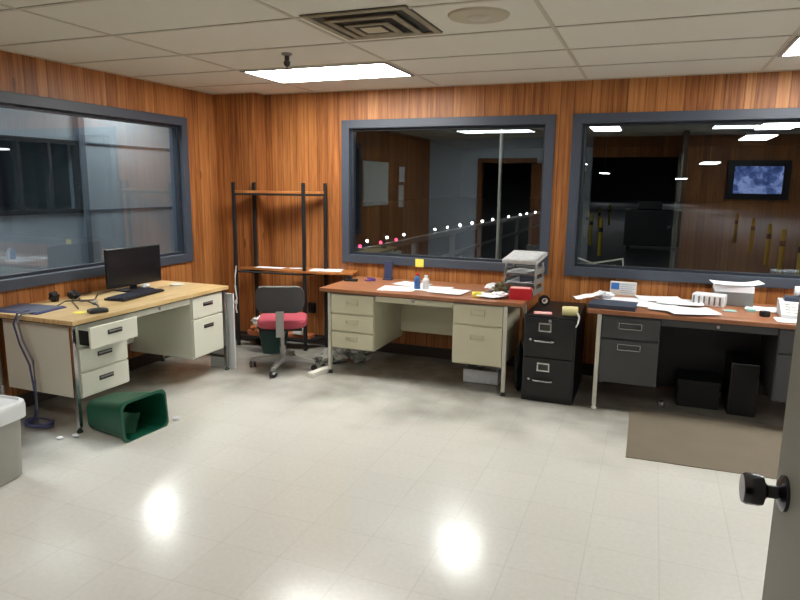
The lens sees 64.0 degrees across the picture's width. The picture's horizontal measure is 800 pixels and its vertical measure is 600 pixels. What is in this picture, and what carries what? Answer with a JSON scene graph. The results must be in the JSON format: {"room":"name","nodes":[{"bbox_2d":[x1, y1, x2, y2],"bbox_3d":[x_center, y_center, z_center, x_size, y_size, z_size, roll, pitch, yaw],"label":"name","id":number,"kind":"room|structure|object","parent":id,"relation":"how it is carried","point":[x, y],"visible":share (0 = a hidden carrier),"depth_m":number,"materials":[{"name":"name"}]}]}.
{"room":"office","nodes":[
{"label":"office","id":0,"kind":"room"},
{"bbox_2d":[0,140,71,210],"bbox_3d":[-4.891,-1.539,7.544,1.480,2.200,3.800,5,11,21],"label":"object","id":1,"kind":"structure","parent":0,"point":[31,153],"depth_m":8.73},
{"bbox_2d":[0,107,174,274],"bbox_3d":[-4.179,-1.851,7.095,0.120,4.210,8.400,5,11,21],"label":"wall","id":2,"kind":"structure","parent":0,"point":[118,176],"depth_m":8.09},
{"bbox_2d":[0,135,83,215],"bbox_3d":[-4.200,-1.357,7.006,0.080,0.850,1.660,5,11,21],"label":"window","id":3,"kind":"structure","parent":2,"relation":"in","point":[75,156],"depth_m":7.35,"materials":[{"name":"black glass"}]},
{"bbox_2d":[75,116,172,263],"bbox_3d":[-3.210,-2.244,9.291,0.050,4.200,3.540,5,11,21],"label":"trim","id":4,"kind":"structure","parent":2,"relation":"attached to","point":[79,121],"depth_m":7.84,"materials":[{"name":"metal"}]},
{"bbox_2d":[0,50,220,395],"bbox_3d":[-2.955,-0.326,3.723,0.130,2.420,6.221,5,11,21],"label":"wall","id":5,"kind":"structure","parent":0,"point":[22,74],"depth_m":5.36,"materials":[{"name":"brown wood"}]},
{"bbox_2d":[15,353,170,406],"bbox_3d":[-2.933,0.835,3.826,0.012,0.100,6.048,5,11,21],"label":"baseboard","id":6,"kind":"structure","parent":5,"relation":"attached to","point":[145,359],"depth_m":5.43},
{"bbox_2d":[0,90,193,291],"bbox_3d":[-2.471,-0.819,4.840,0.155,1.311,2.482,5,11,21],"label":"window","id":7,"kind":"structure","parent":5,"relation":"in","point":[178,129],"depth_m":5.15,"materials":[{"name":"paint"}]},
{"bbox_2d":[214,93,268,330],"bbox_3d":[-1.568,-0.794,6.393,0.468,2.420,0.161,5,11,21],"label":"wall","id":8,"kind":"structure","parent":0,"point":[239,118],"depth_m":6.26,"materials":[{"name":"brown wood"}]},
{"bbox_2d":[0,197,799,599],"bbox_3d":[13.331,-4.553,35.089,45.001,0.100,82.999,5,11,21],"label":"floor","id":9,"kind":"structure","parent":0,"point":[389,476],"depth_m":3.43,"materials":[{"name":"tile"}]},
{"bbox_2d":[0,395,25,486],"bbox_3d":[-2.229,0.758,3.374,0.375,0.428,0.375,4,11,15],"label":"plastic bucket","id":10,"kind":"object","parent":9,"relation":"on","point":[12,408],"visible":1,"depth_m":3.39,"materials":[{"name":"plastic"}]},
{"bbox_2d":[0,280,228,432],"bbox_3d":[-2.045,0.340,4.845,0.860,0.730,1.574,5,11,21],"label":"office desk","id":11,"kind":"object","parent":9,"relation":"on","point":[78,357],"visible":0.94,"depth_m":4.28,"materials":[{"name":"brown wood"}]},
{"bbox_2d":[16,311,45,423],"bbox_3d":[-2.360,0.452,4.132,0.136,0.748,0.105,7,12,32],"label":"cable","id":12,"kind":"object","parent":11,"relation":"hanging from","point":[29,312],"visible":0.94,"depth_m":4.09,"materials":[{"name":"rubber"}]},
{"bbox_2d":[12,310,54,428],"bbox_3d":[-2.359,0.454,4.126,0.241,0.750,0.145,7,12,30],"label":"cable","id":13,"kind":"object","parent":11,"relation":"hanging from","point":[32,421],"visible":0.98,"depth_m":4.12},
{"bbox_2d":[0,303,66,314],"bbox_3d":[-2.490,0.058,4.293,0.380,0.012,0.260,3,11,13],"label":"document folder","id":14,"kind":"object","parent":11,"relation":"on","point":[37,309],"visible":1,"depth_m":4.27,"materials":[{"name":"plastic"}]},
{"bbox_2d":[48,289,115,308],"bbox_3d":[-2.309,-0.027,4.596,0.398,0.076,0.850,-3,11,-17],"label":"cable bundle","id":15,"kind":"object","parent":11,"relation":"on","point":[53,296],"visible":0.99,"depth_m":4.57,"materials":[{"name":"black plastic"}]},
{"bbox_2d":[87,307,108,313],"bbox_3d":[-1.989,0.068,4.214,0.070,0.032,0.120,10,14,41],"label":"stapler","id":16,"kind":"object","parent":11,"relation":"on","point":[98,309],"visible":1,"depth_m":4.19,"materials":[{"name":"black plastic"}]},
{"bbox_2d":[104,244,161,291],"bbox_3d":[-2.112,-0.248,5.070,0.200,0.345,0.540,5,11,24],"label":"computer monitor","id":17,"kind":"object","parent":11,"relation":"on","point":[129,266],"visible":0.87,"depth_m":5.03,"materials":[{"name":"black plastic"}]},
{"bbox_2d":[104,288,163,301],"bbox_3d":[-2.001,-0.043,4.843,0.170,0.023,0.480,3,11,14],"label":"keyboard","id":18,"kind":"object","parent":11,"relation":"on","point":[139,293],"visible":1,"depth_m":4.77,"materials":[{"name":"black plastic"}]},
{"bbox_2d":[86,389,168,442],"bbox_3d":[-1.780,0.718,4.138,0.390,0.266,0.365,5,11,25],"label":"wastebasket","id":19,"kind":"object","parent":9,"relation":"on","point":[104,413],"visible":0.99,"depth_m":4.10,"materials":[{"name":"green plastic"}]},
{"bbox_2d":[123,412,139,432],"bbox_3d":[-1.710,0.773,4.050,0.121,0.126,0.101,1,10,4],"label":"plastic wrapper","id":20,"kind":"object","parent":19,"relation":"in","point":[130,419],"visible":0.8,"depth_m":4.07,"materials":[{"name":"plastic"}]},
{"bbox_2d":[210,293,235,368],"bbox_3d":[-1.532,0.260,5.513,0.260,0.660,0.016,5,11,21],"label":"board","id":21,"kind":"object","parent":9,"relation":"on","point":[215,361],"visible":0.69,"depth_m":5.49,"materials":[{"name":"plastic"}]},
{"bbox_2d":[256,326,287,353],"bbox_3d":[-1.192,0.368,6.055,0.280,0.261,0.220,5,11,21],"label":"wastebasket","id":22,"kind":"object","parent":9,"relation":"on","point":[270,344],"visible":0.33,"depth_m":5.98,"materials":[{"name":"green plastic"}]},
{"bbox_2d":[251,315,259,324],"bbox_3d":[-1.321,0.188,6.040,0.181,0.095,0.120,5,11,21],"label":"plastic bag","id":23,"kind":"object","parent":22,"relation":"on","point":[254,320],"visible":0.33,"depth_m":6.01,"materials":[{"name":"white plastic"}]},
{"bbox_2d":[249,286,317,377],"bbox_3d":[-1.014,0.218,5.503,0.516,0.758,0.548,-5,12,-27],"label":"office chair","id":24,"kind":"object","parent":9,"relation":"on","point":[280,306],"visible":1,"depth_m":5.26,"materials":[{"name":"red fabric"}]},
{"bbox_2d":[231,182,357,350],"bbox_3d":[-1.005,-0.315,6.125,1.208,1.585,0.300,3,10,11],"label":"shelving rack","id":25,"kind":"object","parent":9,"relation":"on","point":[306,271],"visible":0.88,"depth_m":6.12,"materials":[{"name":"metal"}]},
{"bbox_2d":[234,266,237,312],"bbox_3d":[-1.595,-0.102,6.221,0.032,0.463,0.025,5,11,21],"label":"cord","id":26,"kind":"object","parent":25,"relation":"hanging from","point":[236,266],"visible":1,"depth_m":6.22,"materials":[{"name":"white plastic"}]},
{"bbox_2d":[247,325,259,335],"bbox_3d":[-1.391,0.292,6.298,0.224,0.120,0.117,5,11,21],"label":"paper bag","id":27,"kind":"object","parent":25,"relation":"on","point":[253,330],"visible":0.4,"depth_m":6.28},
{"bbox_2d":[254,266,301,268],"bbox_3d":[-1.157,-0.311,6.191,0.514,0.003,0.130,3,11,12],"label":"paper","id":28,"kind":"object","parent":25,"relation":"on","point":[257,266],"visible":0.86,"depth_m":6.20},
{"bbox_2d":[288,331,314,338],"bbox_3d":[-0.998,0.342,6.273,0.320,0.040,0.110,5,11,21],"label":"cardboard tray","id":29,"kind":"object","parent":25,"relation":"on","point":[290,333],"visible":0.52,"depth_m":6.22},
{"bbox_2d":[310,268,343,271],"bbox_3d":[-0.694,-0.283,6.068,0.300,0.003,0.190,2,10,7],"label":"paper","id":30,"kind":"object","parent":25,"relation":"on","point":[314,269],"visible":1,"depth_m":6.05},
{"bbox_2d":[307,365,332,377],"bbox_3d":[-0.675,0.604,5.410,0.060,0.040,0.260,8,12,33],"label":"foam block","id":31,"kind":"object","parent":9,"relation":"on","point":[322,370],"visible":0.94,"depth_m":5.37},
{"bbox_2d":[317,347,369,365],"bbox_3d":[-0.503,0.484,5.763,0.487,0.154,0.298,0,10,-3],"label":"plastic wrap","id":32,"kind":"object","parent":9,"relation":"on","point":[339,354],"visible":0.86,"depth_m":5.72,"materials":[{"name":"plastic"}]},
{"bbox_2d":[319,276,537,396],"bbox_3d":[0.251,0.260,5.432,1.698,0.730,0.772,5,11,21],"label":"office desk","id":33,"kind":"object","parent":9,"relation":"on","point":[484,331],"visible":0.89,"depth_m":5.23,"materials":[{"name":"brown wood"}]},
{"bbox_2d":[344,275,357,281],"bbox_3d":[-0.435,-0.194,5.697,0.120,0.052,0.040,2,10,10],"label":"tape dispenser","id":34,"kind":"object","parent":33,"relation":"on","point":[349,277],"visible":1,"depth_m":5.68,"materials":[{"name":"black plastic"}]},
{"bbox_2d":[383,261,392,279],"bbox_3d":[-0.108,-0.268,5.807,0.080,0.166,0.075,4,11,15],"label":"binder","id":35,"kind":"object","parent":33,"relation":"on","point":[388,265],"visible":1,"depth_m":5.81,"materials":[{"name":"blue plastic"}]},
{"bbox_2d":[377,285,413,290],"bbox_3d":[-0.013,-0.096,5.306,0.300,0.004,0.240,3,11,14],"label":"paper","id":36,"kind":"object","parent":33,"relation":"on","point":[388,288],"visible":0.94,"depth_m":5.31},
{"bbox_2d":[393,281,431,286],"bbox_3d":[0.110,-0.138,5.533,0.300,0.005,0.200,8,13,35],"label":"paper","id":37,"kind":"object","parent":33,"relation":"on","point":[406,283],"visible":0.61,"depth_m":5.56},
{"bbox_2d":[412,285,453,291],"bbox_3d":[0.274,-0.096,5.300,0.300,0.004,0.240,4,11,18],"label":"paper","id":38,"kind":"object","parent":33,"relation":"on","point":[430,287],"visible":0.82,"depth_m":5.31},
{"bbox_2d":[414,273,420,288],"bbox_3d":[0.142,-0.157,5.266,0.054,0.130,0.054,5,11,21],"label":"bottle","id":39,"kind":"object","parent":38,"relation":"on","point":[417,281],"visible":1,"depth_m":5.25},
{"bbox_2d":[422,275,428,289],"bbox_3d":[0.213,-0.146,5.256,0.058,0.115,0.058,5,11,21],"label":"bottle","id":40,"kind":"object","parent":38,"relation":"on","point":[425,282],"visible":1,"depth_m":5.24,"materials":[{"name":"white plastic"}]},
{"bbox_2d":[426,287,470,294],"bbox_3d":[0.394,-0.073,5.169,0.300,0.005,0.240,6,12,28],"label":"paper","id":41,"kind":"object","parent":33,"relation":"on","point":[436,290],"visible":1,"depth_m":5.16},
{"bbox_2d":[472,291,481,296],"bbox_3d":[0.598,-0.045,4.994,0.076,0.034,0.076,5,11,21],"label":"tape roll","id":42,"kind":"object","parent":33,"relation":"on","point":[474,293],"visible":0.89,"depth_m":4.97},
{"bbox_2d":[484,283,495,291],"bbox_3d":[0.751,-0.106,5.211,0.125,0.080,0.107,5,11,21],"label":"tissue","id":43,"kind":"object","parent":33,"relation":"on","point":[489,287],"visible":0.74,"depth_m":5.19,"materials":[{"name":"white paper"}]},
{"bbox_2d":[475,291,507,297],"bbox_3d":[0.722,-0.043,4.962,0.220,0.043,0.192,6,12,27],"label":"crumpled paper","id":44,"kind":"object","parent":33,"relation":"on","point":[501,293],"visible":0.99,"depth_m":4.95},
{"bbox_2d":[495,281,505,291],"bbox_3d":[0.799,-0.100,5.111,0.087,0.104,0.090,-7,13,-37],"label":"snack bag","id":45,"kind":"object","parent":33,"relation":"on","point":[499,286],"visible":0.8,"depth_m":5.08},
{"bbox_2d":[509,286,531,300],"bbox_3d":[0.923,-0.052,4.901,0.165,0.088,0.110,3,11,14],"label":"box","id":46,"kind":"object","parent":33,"relation":"on","point":[515,293],"visible":1,"depth_m":4.85,"materials":[{"name":"plastic"}]},
{"bbox_2d":[503,262,544,295],"bbox_3d":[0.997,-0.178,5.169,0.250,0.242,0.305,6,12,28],"label":"tray","id":47,"kind":"object","parent":33,"relation":"on","point":[515,270],"visible":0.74,"depth_m":5.14,"materials":[{"name":"grey plastic"}]},
{"bbox_2d":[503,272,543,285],"bbox_3d":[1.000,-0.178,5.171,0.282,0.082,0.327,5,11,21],"label":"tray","id":48,"kind":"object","parent":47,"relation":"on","point":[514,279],"depth_m":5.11,"materials":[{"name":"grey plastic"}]},
{"bbox_2d":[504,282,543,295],"bbox_3d":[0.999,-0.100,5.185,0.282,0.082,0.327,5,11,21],"label":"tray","id":49,"kind":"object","parent":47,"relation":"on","point":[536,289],"depth_m":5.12,"materials":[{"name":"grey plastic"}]},
{"bbox_2d":[502,250,547,264],"bbox_3d":[1.002,-0.343,5.129,0.280,0.081,0.309,6,12,28],"label":"newspaper","id":50,"kind":"object","parent":47,"relation":"on","point":[517,256],"visible":1,"depth_m":5.06,"materials":[{"name":"paper"}]},
{"bbox_2d":[520,275,533,284],"bbox_3d":[1.011,-0.156,5.080,0.120,0.075,0.035,6,11,25],"label":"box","id":51,"kind":"object","parent":47,"relation":"in","point":[523,278],"visible":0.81,"depth_m":5.06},
{"bbox_2d":[356,211,539,258],"bbox_3d":[1.850,-1.175,13.101,0.080,0.870,12.800,5,11,21],"label":"guard rail","id":52,"kind":"object","parent":9,"relation":"on","point":[413,241],"visible":0.39,"depth_m":11.19,"materials":[{"name":"metal"}]},
{"bbox_2d":[463,364,501,385],"bbox_3d":[0.688,0.603,5.280,0.290,0.119,0.200,5,11,21],"label":"storage box","id":53,"kind":"object","parent":9,"relation":"on","point":[489,375],"visible":0.98,"depth_m":5.21,"materials":[{"name":"cardboard"}]},
{"bbox_2d":[495,129,503,258],"bbox_3d":[1.147,-2.634,7.012,0.140,5.900,0.140,5,11,21],"label":"pole","id":54,"kind":"object","parent":9,"relation":"on","point":[501,130],"visible":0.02,"depth_m":7.25,"materials":[{"name":"metal"}]},
{"bbox_2d":[514,341,522,390],"bbox_3d":[0.928,0.515,4.994,0.072,0.399,0.208,5,11,21],"label":"trash bag","id":55,"kind":"object","parent":9,"relation":"on","point":[518,359],"visible":0.84,"depth_m":4.92,"materials":[{"name":"plastic"}]},
{"bbox_2d":[521,300,585,404],"bbox_3d":[1.202,0.391,4.987,0.376,0.652,0.713,5,11,21],"label":"filing cabinet","id":56,"kind":"object","parent":9,"relation":"on","point":[553,347],"visible":0.98,"depth_m":4.71,"materials":[{"name":"metal"}]},
{"bbox_2d":[534,311,551,313],"bbox_3d":[1.064,0.095,4.767,0.130,0.002,0.100,3,11,13],"label":"paper","id":57,"kind":"object","parent":56,"relation":"on","point":[535,312],"visible":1,"depth_m":4.78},
{"bbox_2d":[539,295,549,305],"bbox_3d":[1.141,0.003,5.059,0.084,0.084,0.042,1,10,4],"label":"tape roll","id":58,"kind":"object","parent":56,"relation":"on","point":[541,297],"visible":1,"depth_m":5.04,"materials":[{"name":"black plastic"}]},
{"bbox_2d":[562,306,579,327],"bbox_3d":[1.236,0.118,4.627,0.125,0.138,0.138,3,11,13],"label":"paper roll","id":59,"kind":"object","parent":56,"relation":"on","point":[572,311],"visible":1,"depth_m":4.62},
{"bbox_2d":[578,127,587,262],"bbox_3d":[1.980,-2.567,6.691,0.140,5.900,0.140,5,11,21],"label":"pole","id":60,"kind":"object","parent":9,"relation":"on","point":[584,167],"visible":0.02,"depth_m":6.92,"materials":[{"name":"metal"}]},
{"bbox_2d":[584,210,588,237],"bbox_3d":[5.812,-2.374,19.927,0.094,0.880,0.093,5,11,21],"label":"bollard","id":61,"kind":"object","parent":9,"relation":"on","point":[587,211],"visible":1,"depth_m":19.90,"materials":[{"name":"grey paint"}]},
{"bbox_2d":[588,213,593,244],"bbox_3d":[5.223,-1.942,17.511,0.094,0.880,0.093,5,11,21],"label":"bollard","id":62,"kind":"object","parent":9,"relation":"on","point":[591,215],"visible":1,"depth_m":17.48,"materials":[{"name":"metal"}]},
{"bbox_2d":[597,207,600,230],"bbox_3d":[7.186,-2.934,23.099,0.094,0.880,0.093,5,11,21],"label":"bollard","id":63,"kind":"object","parent":9,"relation":"on","point":[599,210],"visible":0.96,"depth_m":23.05,"materials":[{"name":"yellow paint"}]},
{"bbox_2d":[597,218,602,255],"bbox_3d":[4.653,-1.470,14.875,0.094,0.880,0.093,5,11,21],"label":"bollard","id":64,"kind":"object","parent":9,"relation":"on","point":[601,219],"visible":1,"depth_m":14.84,"materials":[{"name":"metal"}]},
{"bbox_2d":[578,257,623,265],"bbox_3d":[1.696,-0.320,5.479,0.429,0.108,0.036,5,11,21],"label":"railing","id":65,"kind":"object","parent":9,"relation":"on","point":[622,259],"visible":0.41,"depth_m":5.47,"materials":[{"name":"grey metal"}]},
{"bbox_2d":[608,204,610,224],"bbox_3d":[8.743,-3.575,26.728,0.094,0.880,0.093,5,11,21],"label":"bollard","id":66,"kind":"object","parent":9,"relation":"on","point":[609,211],"visible":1,"depth_m":26.70,"materials":[{"name":"yellow paint"}]},
{"bbox_2d":[623,201,681,251],"bbox_3d":[6.484,-1.911,16.467,1.320,1.220,1.000,5,11,21],"label":"machine","id":67,"kind":"object","parent":9,"relation":"on","point":[650,224],"visible":1,"depth_m":16.02,"materials":[{"name":"black plastic"}]},
{"bbox_2d":[656,400,664,407],"bbox_3d":[1.909,0.759,4.689,0.060,0.050,0.060,5,11,21],"label":"metal cap","id":68,"kind":"object","parent":9,"relation":"on","point":[660,403],"visible":1,"depth_m":4.67,"materials":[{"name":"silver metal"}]},
{"bbox_2d":[587,295,795,408],"bbox_3d":[2.273,0.426,4.641,1.740,0.730,0.772,5,11,21],"label":"office desk","id":69,"kind":"object","parent":9,"relation":"on","point":[644,346],"visible":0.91,"depth_m":4.51,"materials":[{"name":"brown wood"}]},
{"bbox_2d":[588,298,637,311],"bbox_3d":[1.538,0.035,4.620,0.320,0.030,0.244,5,11,24],"label":"ring binder","id":70,"kind":"object","parent":69,"relation":"on","point":[630,306],"visible":1,"depth_m":4.55,"materials":[{"name":"plastic"}]},
{"bbox_2d":[573,290,614,298],"bbox_3d":[1.444,-0.042,4.783,0.300,0.060,0.123,0,10,-6],"label":"crumpled paper","id":71,"kind":"object","parent":70,"relation":"on","point":[599,294],"visible":1,"depth_m":4.76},
{"bbox_2d":[610,281,636,295],"bbox_3d":[1.789,-0.093,5.131,0.200,0.105,0.041,5,11,21],"label":"card","id":72,"kind":"object","parent":69,"relation":"on","point":[616,287],"visible":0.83,"depth_m":5.11,"materials":[{"name":"white paper"}]},
{"bbox_2d":[604,297,648,302],"bbox_3d":[1.721,-0.003,4.891,0.320,0.008,0.240,4,11,15],"label":"paper","id":73,"kind":"object","parent":69,"relation":"on","point":[612,298],"visible":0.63,"depth_m":4.92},
{"bbox_2d":[631,300,676,306],"bbox_3d":[1.856,0.033,4.691,0.320,0.007,0.240,6,12,27],"label":"paper","id":74,"kind":"object","parent":69,"relation":"on","point":[640,303],"visible":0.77,"depth_m":4.71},
{"bbox_2d":[635,295,680,300],"bbox_3d":[1.996,-0.013,4.933,0.320,0.007,0.240,2,10,10],"label":"paper","id":75,"kind":"object","parent":69,"relation":"on","point":[641,297],"visible":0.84,"depth_m":4.98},
{"bbox_2d":[647,303,700,313],"bbox_3d":[1.935,0.060,4.511,0.320,0.008,0.240,7,12,32],"label":"paper","id":76,"kind":"object","parent":69,"relation":"on","point":[654,306],"visible":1,"depth_m":4.56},
{"bbox_2d":[662,307,720,314],"bbox_3d":[2.007,0.074,4.420,0.320,0.008,0.240,1,10,1],"label":"paper","id":77,"kind":"object","parent":76,"relation":"on","point":[704,311],"visible":1,"depth_m":4.41,"materials":[{"name":"paper"}]},
{"bbox_2d":[656,297,704,305],"bbox_3d":[2.075,0.011,4.753,0.320,0.008,0.240,5,11,21],"label":"paper","id":78,"kind":"object","parent":69,"relation":"on","point":[658,300],"visible":0.94,"depth_m":4.73,"materials":[{"name":"paper"}]},
{"bbox_2d":[692,291,726,307],"bbox_3d":[2.276,-0.003,4.712,0.220,0.090,0.123,8,13,35],"label":"pack","id":79,"kind":"object","parent":69,"relation":"on","point":[718,300],"visible":0.95,"depth_m":4.66},
{"bbox_2d":[712,288,753,306],"bbox_3d":[2.484,-0.020,4.790,0.260,0.100,0.202,5,11,21],"label":"box","id":80,"kind":"object","parent":69,"relation":"on","point":[733,299],"visible":0.61,"depth_m":4.68,"materials":[{"name":"cardboard"}]},
{"bbox_2d":[710,280,763,293],"bbox_3d":[2.498,-0.106,4.765,0.340,0.078,0.211,4,11,16],"label":"paper stack","id":81,"kind":"object","parent":80,"relation":"on","point":[719,286],"visible":1,"depth_m":4.71,"materials":[{"name":"paper"}]},
{"bbox_2d":[744,306,776,312],"bbox_3d":[2.607,0.062,4.582,0.240,0.008,0.200,7,12,32],"label":"paper","id":82,"kind":"object","parent":69,"relation":"on","point":[758,308],"visible":0.66,"depth_m":4.59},
{"bbox_2d":[759,310,770,316],"bbox_3d":[2.476,0.093,4.345,0.068,0.035,0.068,5,11,21],"label":"tape roll","id":83,"kind":"object","parent":69,"relation":"on","point":[762,313],"visible":1,"depth_m":4.32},
{"bbox_2d":[773,317,796,322],"bbox_3d":[2.589,0.136,4.187,0.240,0.006,0.160,5,11,21],"label":"paper","id":84,"kind":"object","parent":69,"relation":"on","point":[778,319],"visible":0.86,"depth_m":4.19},
{"bbox_2d":[776,286,799,319],"bbox_3d":[2.743,0.020,4.313,0.320,0.197,0.280,5,11,24],"label":"machine","id":85,"kind":"object","parent":69,"relation":"on","point":[787,306],"visible":0.83,"depth_m":4.35,"materials":[{"name":"white plastic"}]},
{"bbox_2d":[675,368,720,409],"bbox_3d":[2.223,0.664,4.798,0.290,0.205,0.310,5,11,21],"label":"storage box","id":86,"kind":"object","parent":9,"relation":"on","point":[693,388],"visible":1,"depth_m":4.68,"materials":[{"name":"plastic"}]},
{"bbox_2d":[626,407,782,478],"bbox_3d":[2.070,0.903,4.031,1.198,0.004,0.945,5,11,21],"label":"chair mat","id":87,"kind":"object","parent":9,"relation":"on","point":[718,444],"visible":1,"depth_m":4.04,"materials":[{"name":"plastic"}]},
{"bbox_2d":[733,212,738,242],"bbox_3d":[9.903,-2.138,18.881,0.094,0.880,0.093,5,11,21],"label":"bollard","id":88,"kind":"object","parent":9,"relation":"on","point":[737,213],"visible":1,"depth_m":18.85,"materials":[{"name":"metal"}]},
{"bbox_2d":[721,350,760,416],"bbox_3d":[2.482,0.600,4.679,0.180,0.380,0.428,5,11,21],"label":"computer tower","id":89,"kind":"object","parent":9,"relation":"on","point":[739,392],"visible":1,"depth_m":4.50,"materials":[{"name":"black plastic"}]},
{"bbox_2d":[748,217,755,252],"bbox_3d":[8.815,-1.631,16.022,0.094,0.880,0.093,5,11,21],"label":"bollard","id":90,"kind":"object","parent":9,"relation":"on","point":[753,224],"visible":1,"depth_m":15.99,"materials":[{"name":"metal"}]},
{"bbox_2d":[763,223,771,264],"bbox_3d":[7.744,-1.181,13.474,0.094,0.880,0.093,5,11,21],"label":"bollard","id":91,"kind":"object","parent":9,"relation":"on","point":[769,228],"visible":1,"depth_m":13.45,"materials":[{"name":"yellow paint"}]},
{"bbox_2d":[776,228,786,273],"bbox_3d":[7.002,-0.876,11.751,0.094,0.880,0.093,5,11,21],"label":"bollard","id":92,"kind":"object","parent":9,"relation":"on","point":[783,232],"visible":0.9,"depth_m":11.72,"materials":[{"name":"yellow paint"}]},
{"bbox_2d":[795,239,799,274],"bbox_3d":[6.637,-0.676,10.622,0.094,0.880,0.093,5,11,21],"label":"bollard","id":93,"kind":"object","parent":9,"relation":"on","point":[797,272],"visible":0.67,"depth_m":10.61,"materials":[{"name":"yellow paint"}]},
{"bbox_2d":[0,0,799,93],"bbox_3d":[0.345,-1.298,2.233,7.232,0.100,6.521,5,11,21],"label":"ceiling","id":94,"kind":"structure","parent":0,"point":[112,17],"depth_m":3.77,"materials":[{"name":"tile"}]},
{"bbox_2d":[282,52,291,69],"bbox_3d":[-0.741,-1.564,4.196,0.068,0.102,0.068,5,11,21],"label":"sprinkler head","id":95,"kind":"object","parent":94,"relation":"attached to","point":[286,55],"visible":1,"depth_m":4.18},
{"bbox_2d":[240,62,414,82],"bbox_3d":[-0.550,-1.737,4.907,1.195,0.012,0.586,5,11,21],"label":"recessed light","id":96,"kind":"object","parent":94,"relation":"in","point":[377,69],"visible":1,"depth_m":4.87,"materials":[{"name":"plastic"}]},
{"bbox_2d":[299,5,442,40],"bbox_3d":[-0.136,-1.445,3.392,0.580,0.033,0.580,5,11,21],"label":"ceiling vent","id":97,"kind":"object","parent":94,"relation":"in","point":[402,21],"visible":1,"depth_m":3.32,"materials":[{"name":"metal"}]},
{"bbox_2d":[0,0,799,91],"bbox_3d":[0.253,-1.254,2.278,7.130,0.006,6.221,5,11,21],"label":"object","id":98,"kind":"structure","parent":94,"relation":"attached to","point":[537,2],"depth_m":3.76,"materials":[{"name":"metal"}]},
{"bbox_2d":[448,6,509,23],"bbox_3d":[0.392,-1.411,3.192,0.310,0.020,0.310,5,11,21],"label":"ceiling speaker","id":99,"kind":"object","parent":94,"relation":"attached to","point":[479,14],"visible":1,"depth_m":3.15},
{"bbox_2d":[777,36,799,56],"bbox_3d":[2.854,-1.460,3.597,1.195,0.012,0.586,5,11,21],"label":"recessed light","id":100,"kind":"object","parent":94,"relation":"in","point":[793,48],"visible":1,"depth_m":3.86,"materials":[{"name":"plastic"}]},
{"bbox_2d":[783,38,799,55],"bbox_3d":[2.854,-1.459,3.597,1.151,0.006,0.542,5,11,21],"label":"diffuser","id":101,"kind":"object","parent":100,"relation":"attached to","point":[793,48],"depth_m":3.84,"materials":[{"name":"plastic"}]},
{"bbox_2d":[264,71,799,381],"bbox_3d":[1.493,-0.573,5.368,7.232,2.420,0.130,5,11,21],"label":"wall","id":102,"kind":"structure","parent":0,"point":[303,130],"depth_m":5.58,"materials":[{"name":"brown wood"}]},
{"bbox_2d":[308,302,315,312],"bbox_3d":[-0.875,0.079,6.328,0.070,0.100,0.054,5,11,21],"label":"wall outlet","id":103,"kind":"object","parent":102,"relation":"attached to","point":[311,306],"visible":1,"depth_m":6.32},
{"bbox_2d":[0,49,799,94],"bbox_3d":[0.345,-1.246,2.243,6.932,0.006,6.221,5,11,21],"label":"trim","id":104,"kind":"structure","parent":102,"relation":"attached to","point":[0,49],"depth_m":5.14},
{"bbox_2d":[341,114,555,273],"bbox_3d":[0.382,-0.948,5.732,1.940,1.311,0.155,5,11,21],"label":"window","id":105,"kind":"structure","parent":102,"relation":"in","point":[349,128],"depth_m":5.69,"materials":[{"name":"paint"}]},
{"bbox_2d":[415,259,423,266],"bbox_3d":[0.177,-0.336,5.835,0.080,0.073,0.004,5,11,21],"label":"sticky note","id":106,"kind":"object","parent":105,"relation":"attached to","point":[418,262],"visible":1,"depth_m":5.83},
{"bbox_2d":[235,330,767,395],"bbox_3d":[1.425,0.592,5.436,6.932,0.100,0.173,5,11,21],"label":"baseboard","id":107,"kind":"structure","parent":102,"relation":"attached to","point":[398,348],"depth_m":5.98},
{"bbox_2d":[564,108,799,288],"bbox_3d":[2.716,-0.758,4.833,2.802,1.311,0.155,5,11,21],"label":"window","id":108,"kind":"structure","parent":102,"relation":"in","point":[572,267],"depth_m":5.05,"materials":[{"name":"paint"}]},
{"bbox_2d":[356,131,799,203],"bbox_3d":[13.273,-7.561,34.581,45.200,6.000,83.400,5,11,21],"label":"wall","id":109,"kind":"structure","parent":0,"point":[388,167],"depth_m":71.00,"materials":[{"name":"wood"}]},
{"bbox_2d":[374,123,799,148],"bbox_3d":[13.400,-10.604,33.991,45.000,0.200,83.000,5,11,21],"label":"ceiling","id":110,"kind":"structure","parent":0,"point":[723,134],"depth_m":58.69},
{"bbox_2d":[590,126,621,130],"bbox_3d":[9.581,-8.835,29.609,1.310,1.800,2.660,5,11,21],"label":"lamp","id":111,"kind":"object","parent":110,"relation":"hanging from","point":[611,128],"visible":0.53,"depth_m":29.58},
{"bbox_2d":[699,124,721,163],"bbox_3d":[22.000,-11.043,45.210,1.160,2.750,4.060,5,11,21],"label":"lamp","id":112,"kind":"object","parent":110,"relation":"hanging from","point":[701,162],"visible":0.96,"depth_m":44.44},
{"bbox_2d":[738,124,778,139],"bbox_3d":[19.063,-9.523,33.994,1.460,1.800,3.660,5,11,21],"label":"lamp","id":113,"kind":"object","parent":110,"relation":"hanging from","point":[748,136],"visible":0.94,"depth_m":33.12,"materials":[{"name":"plastic"}]},
{"bbox_2d":[754,123,799,129],"bbox_3d":[16.371,-8.380,27.524,1.510,1.800,3.060,5,11,21],"label":"lamp","id":114,"kind":"object","parent":110,"relation":"hanging from","point":[762,126],"visible":0.78,"depth_m":27.58,"materials":[{"name":"plastic"}]},
{"bbox_3d":[0.284,0.425,-0.210,0.075,2.420,1.140,5,11,21],"label":"wall","id":115,"kind":"structure","parent":0,"visible":0},
{"bbox_2d":[739,297,799,599],"bbox_3d":[0.574,0.425,0.819,0.116,2.040,0.922,4,11,18],"label":"door","id":116,"kind":"structure","parent":115,"relation":"in","point":[782,572],"depth_m":1.17,"materials":[{"name":"paint"}]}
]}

